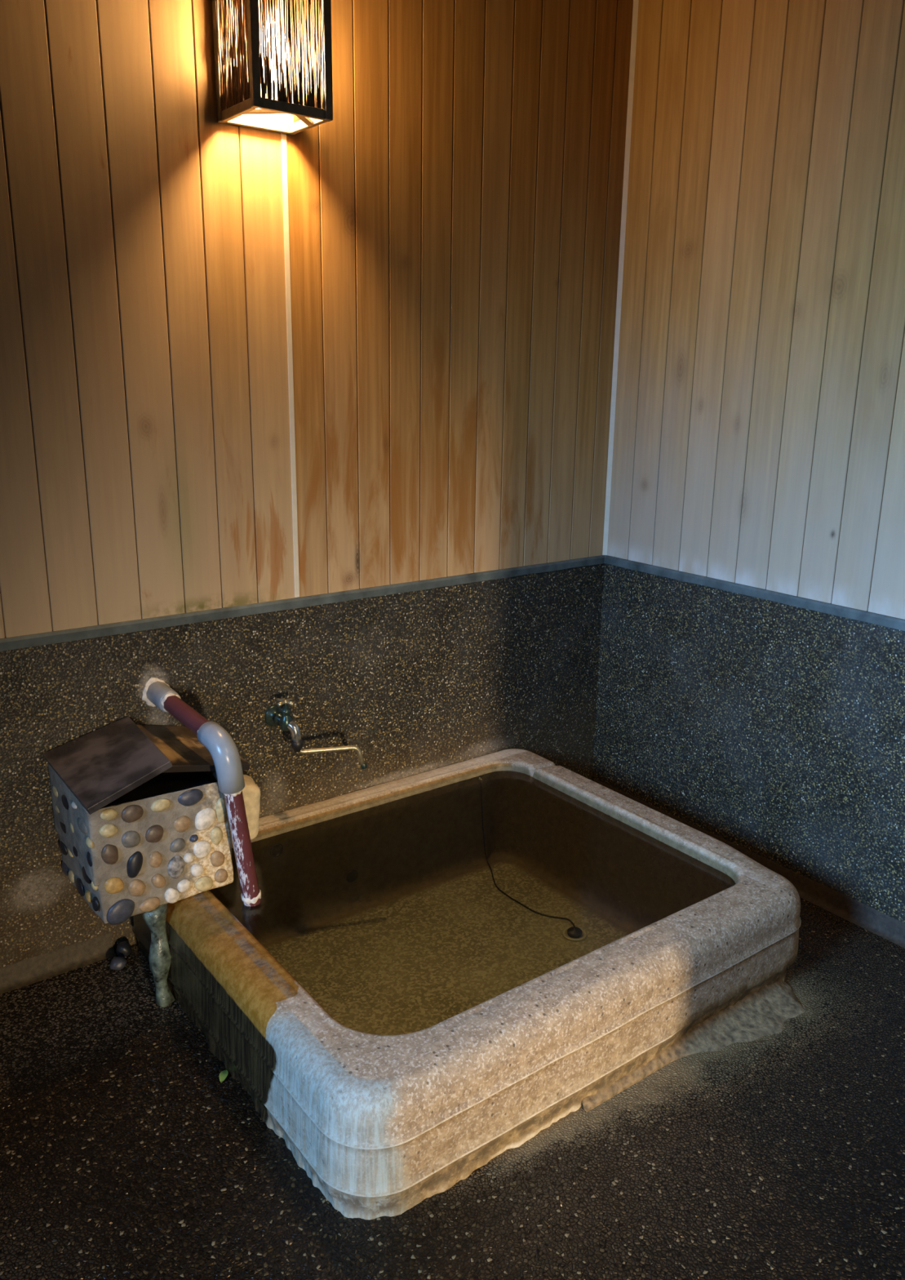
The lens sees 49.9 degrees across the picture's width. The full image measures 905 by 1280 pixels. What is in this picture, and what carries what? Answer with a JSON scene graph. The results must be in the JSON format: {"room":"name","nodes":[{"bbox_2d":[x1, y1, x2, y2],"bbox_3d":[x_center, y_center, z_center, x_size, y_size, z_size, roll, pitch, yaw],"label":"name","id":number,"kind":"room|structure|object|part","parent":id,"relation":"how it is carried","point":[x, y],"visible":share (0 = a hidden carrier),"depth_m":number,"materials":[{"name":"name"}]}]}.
{"room":"spa","nodes":[
{"label":"spa","id":0,"kind":"room"},
{"bbox_2d":[0,0,633,968],"bbox_3d":[-0.849,-0.486,2.550,3.750,3.150,0.174,-11,19,-35],"label":"wall","id":1,"kind":"structure","parent":0,"point":[455,222],"depth_m":2.73,"materials":[{"name":"brown wood"}]},
{"bbox_2d":[0,932,115,994],"bbox_3d":[-1.635,0.981,2.246,1.700,0.062,0.030,-11,19,-35],"label":"baseboard","id":2,"kind":"structure","parent":1,"relation":"attached to","point":[46,966],"depth_m":2.65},
{"bbox_2d":[142,677,261,910],"bbox_3d":[-0.663,0.405,2.581,0.122,0.544,0.459,-12,20,-39],"label":"pipe","id":3,"kind":"object","parent":1,"relation":"attached to","point":[221,746],"visible":1,"depth_m":2.44,"materials":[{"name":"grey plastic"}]},
{"bbox_2d":[146,680,178,712],"bbox_3d":[-0.785,0.152,2.634,0.064,0.067,0.111,-11,19,-35],"label":"pipe fitting","id":4,"kind":"object","parent":3,"relation":"attached to","point":[157,692],"depth_m":2.61,"materials":[{"name":"grey plastic"}]},
{"bbox_2d":[211,0,333,135],"bbox_3d":[-0.437,-1.497,2.347,0.212,0.447,0.210,-11,19,-35],"label":"wall lantern","id":5,"kind":"object","parent":1,"relation":"attached to","point":[254,55],"visible":1,"depth_m":2.32,"materials":[{"name":"brown wood"}]},
{"bbox_3d":[-0.569,-1.497,2.365,0.020,0.434,0.020,-11,19,-35],"label":"post","id":6,"kind":"part","parent":5,"relation":"part of","materials":[{"name":"brown wood"}]},
{"bbox_3d":[-0.516,-1.278,2.348,0.014,0.022,0.168,-11,19,-35],"label":"rail","id":7,"kind":"part","parent":5,"relation":"part of","materials":[{"name":"brown wood"}]},
{"bbox_3d":[-0.457,-1.455,2.220,0.020,0.434,0.020,-11,19,-35],"label":"post","id":8,"kind":"part","parent":5,"relation":"part of","materials":[{"name":"brown wood"}]},
{"bbox_3d":[-0.499,-1.518,2.427,0.208,0.420,0.002,-11,19,-35],"label":"panel","id":9,"kind":"part","parent":5,"relation":"part of","materials":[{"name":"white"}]},
{"bbox_3d":[-0.495,-1.313,2.475,0.172,0.022,0.014,-11,19,-35],"label":"rail","id":10,"kind":"part","parent":5,"relation":"part of","materials":[{"name":"brown wood"}]},
{"bbox_3d":[-0.438,-1.428,2.366,0.084,0.130,0.084,-11,19,-35],"label":"bulb","id":11,"kind":"part","parent":5,"relation":"part of","materials":[{"name":"white glass"}]},
{"bbox_3d":[-0.416,-1.526,2.476,0.020,0.434,0.020,-11,19,-35],"label":"post","id":12,"kind":"part","parent":5,"relation":"part of","materials":[{"name":"wood"}]},
{"bbox_3d":[-0.383,-1.271,2.331,0.172,0.022,0.014,-11,19,-35],"label":"rail","id":13,"kind":"part","parent":5,"relation":"part of","materials":[{"name":"brown wood"}]},
{"bbox_3d":[-0.362,-1.306,2.459,0.014,0.022,0.168,-11,19,-35],"label":"rail","id":14,"kind":"part","parent":5,"relation":"part of","materials":[{"name":"brown wood"}]},
{"bbox_3d":[-0.303,-1.484,2.331,0.020,0.434,0.020,-11,19,-35],"label":"post","id":15,"kind":"part","parent":5,"relation":"part of","materials":[{"name":"brown wood"}]},
{"bbox_2d":[278,0,299,597],"bbox_3d":[-0.445,-1.090,2.598,0.015,2.000,0.013,-11,19,-35],"label":"trim","id":16,"kind":"structure","parent":1,"relation":"attached to","point":[283,136],"depth_m":2.67,"materials":[{"name":"white wood"}]},
{"bbox_2d":[264,697,367,768],"bbox_3d":[-0.410,0.281,2.873,0.302,0.231,0.108,3,16,6],"label":"tap","id":17,"kind":"object","parent":1,"relation":"attached to","point":[275,715],"visible":1,"depth_m":2.85,"materials":[{"name":"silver metal"}]},
{"bbox_3d":[-0.485,0.180,2.828,0.051,0.014,0.051,-2,16,-12],"label":"cross handle","id":18,"kind":"part","parent":17,"relation":"part of","materials":[{"name":"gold metal"}]},
{"bbox_2d":[287,720,302,742],"bbox_3d":[-0.465,0.267,2.843,0.051,0.069,0.028,7,17,21],"label":"faucet","id":19,"kind":"object","parent":17,"relation":"attached to","point":[292,726],"depth_m":2.83,"materials":[{"name":"silver metal"}]},
{"bbox_2d":[602,0,639,555],"bbox_3d":[0.576,-1.277,3.325,0.012,2.000,0.012,-11,19,-35],"label":"trim","id":20,"kind":"structure","parent":1,"relation":"attached to","point":[635,11],"depth_m":3.33,"materials":[{"name":"white wood"}]},
{"bbox_2d":[0,897,904,1279],"bbox_3d":[0.097,1.231,1.555,3.600,0.001,3.300,-11,19,-35],"label":"floor","id":21,"kind":"structure","parent":0,"point":[126,1153],"depth_m":2.03,"materials":[{"name":"black stone"}]},
{"bbox_2d":[109,956,126,969],"bbox_3d":[-0.920,0.889,2.677,0.046,0.034,0.040,-11,19,-35],"label":"pebble","id":22,"kind":"object","parent":21,"relation":"on","point":[117,962],"visible":1,"depth_m":2.66,"materials":[{"name":"stone"}]},
{"bbox_2d":[115,941,131,957],"bbox_3d":[-0.924,0.868,2.736,0.040,0.043,0.042,-3,16,-13],"label":"pebble","id":23,"kind":"object","parent":21,"relation":"on","point":[123,949],"visible":0.97,"depth_m":2.72,"materials":[{"name":"grey stone"}]},
{"bbox_2d":[48,763,260,1007],"bbox_3d":[-0.733,0.605,2.634,0.558,0.616,0.340,-11,19,-35],"label":"box","id":24,"kind":"object","parent":21,"relation":"on","point":[167,839],"visible":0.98,"depth_m":2.43,"materials":[{"name":"river pebbles set in cement mortar"},{"name":"dark wood"},{"name":"cream stone"}]},
{"bbox_2d":[42,716,173,814],"bbox_3d":[-0.860,0.305,2.438,0.232,0.094,0.351,-11,19,-35],"label":"lid","id":25,"kind":"object","parent":24,"relation":"on","point":[101,766],"visible":1,"depth_m":2.41,"materials":[{"name":"brown wood"}]},
{"bbox_3d":[-0.809,0.479,2.549,0.369,0.330,0.324,-11,19,-35],"label":"casing","id":26,"kind":"part","parent":24,"relation":"part of","materials":[{"name":"stone"}]},
{"bbox_2d":[137,724,250,773],"bbox_3d":[-0.713,0.284,2.571,0.237,0.076,0.315,-11,19,-35],"label":"lid","id":27,"kind":"object","parent":24,"relation":"on","point":[181,746],"visible":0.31,"depth_m":2.54,"materials":[{"name":"brown wood"}]},
{"bbox_3d":[-0.640,0.468,2.775,0.205,0.229,0.146,-11,19,-35],"label":"spout stone","id":28,"kind":"part","parent":24,"relation":"part of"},
{"bbox_2d":[218,1069,228,1083],"bbox_3d":[-0.534,1.017,2.273,0.020,0.009,0.044,2,16,3],"label":"fallen leaf","id":29,"kind":"object","parent":21,"relation":"on","point":[223,1075],"visible":1,"depth_m":2.27,"materials":[{"name":"green plant"}]},
{"bbox_2d":[132,748,804,1219],"bbox_3d":[0.063,0.842,2.678,1.477,0.428,1.333,-11,19,-35],"label":"bath","id":30,"kind":"object","parent":21,"relation":"on","point":[404,1024],"visible":0.91,"depth_m":2.53,"materials":[{"name":"grey stone"}]},
{"bbox_2d":[478,777,582,937],"bbox_3d":[0.236,0.697,3.178,0.079,0.328,0.563,-10,19,-33],"label":"plug","id":31,"kind":"object","parent":30,"relation":"on","point":[574,931],"visible":1,"depth_m":3.15,"materials":[{"name":"black rubber"}]},
{"bbox_2d":[591,0,904,923],"bbox_3d":[1.609,-0.372,2.268,0.173,3.150,3.301,-11,19,-35],"label":"wall","id":32,"kind":"structure","parent":0,"point":[751,693],"depth_m":2.97,"materials":[{"name":"brown wood"}]},
{"bbox_2d":[595,778,904,948],"bbox_3d":[1.528,0.939,2.563,0.030,0.062,3.270,-11,19,-35],"label":"baseboard","id":33,"kind":"structure","parent":32,"relation":"attached to","point":[873,920],"depth_m":3.03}
]}

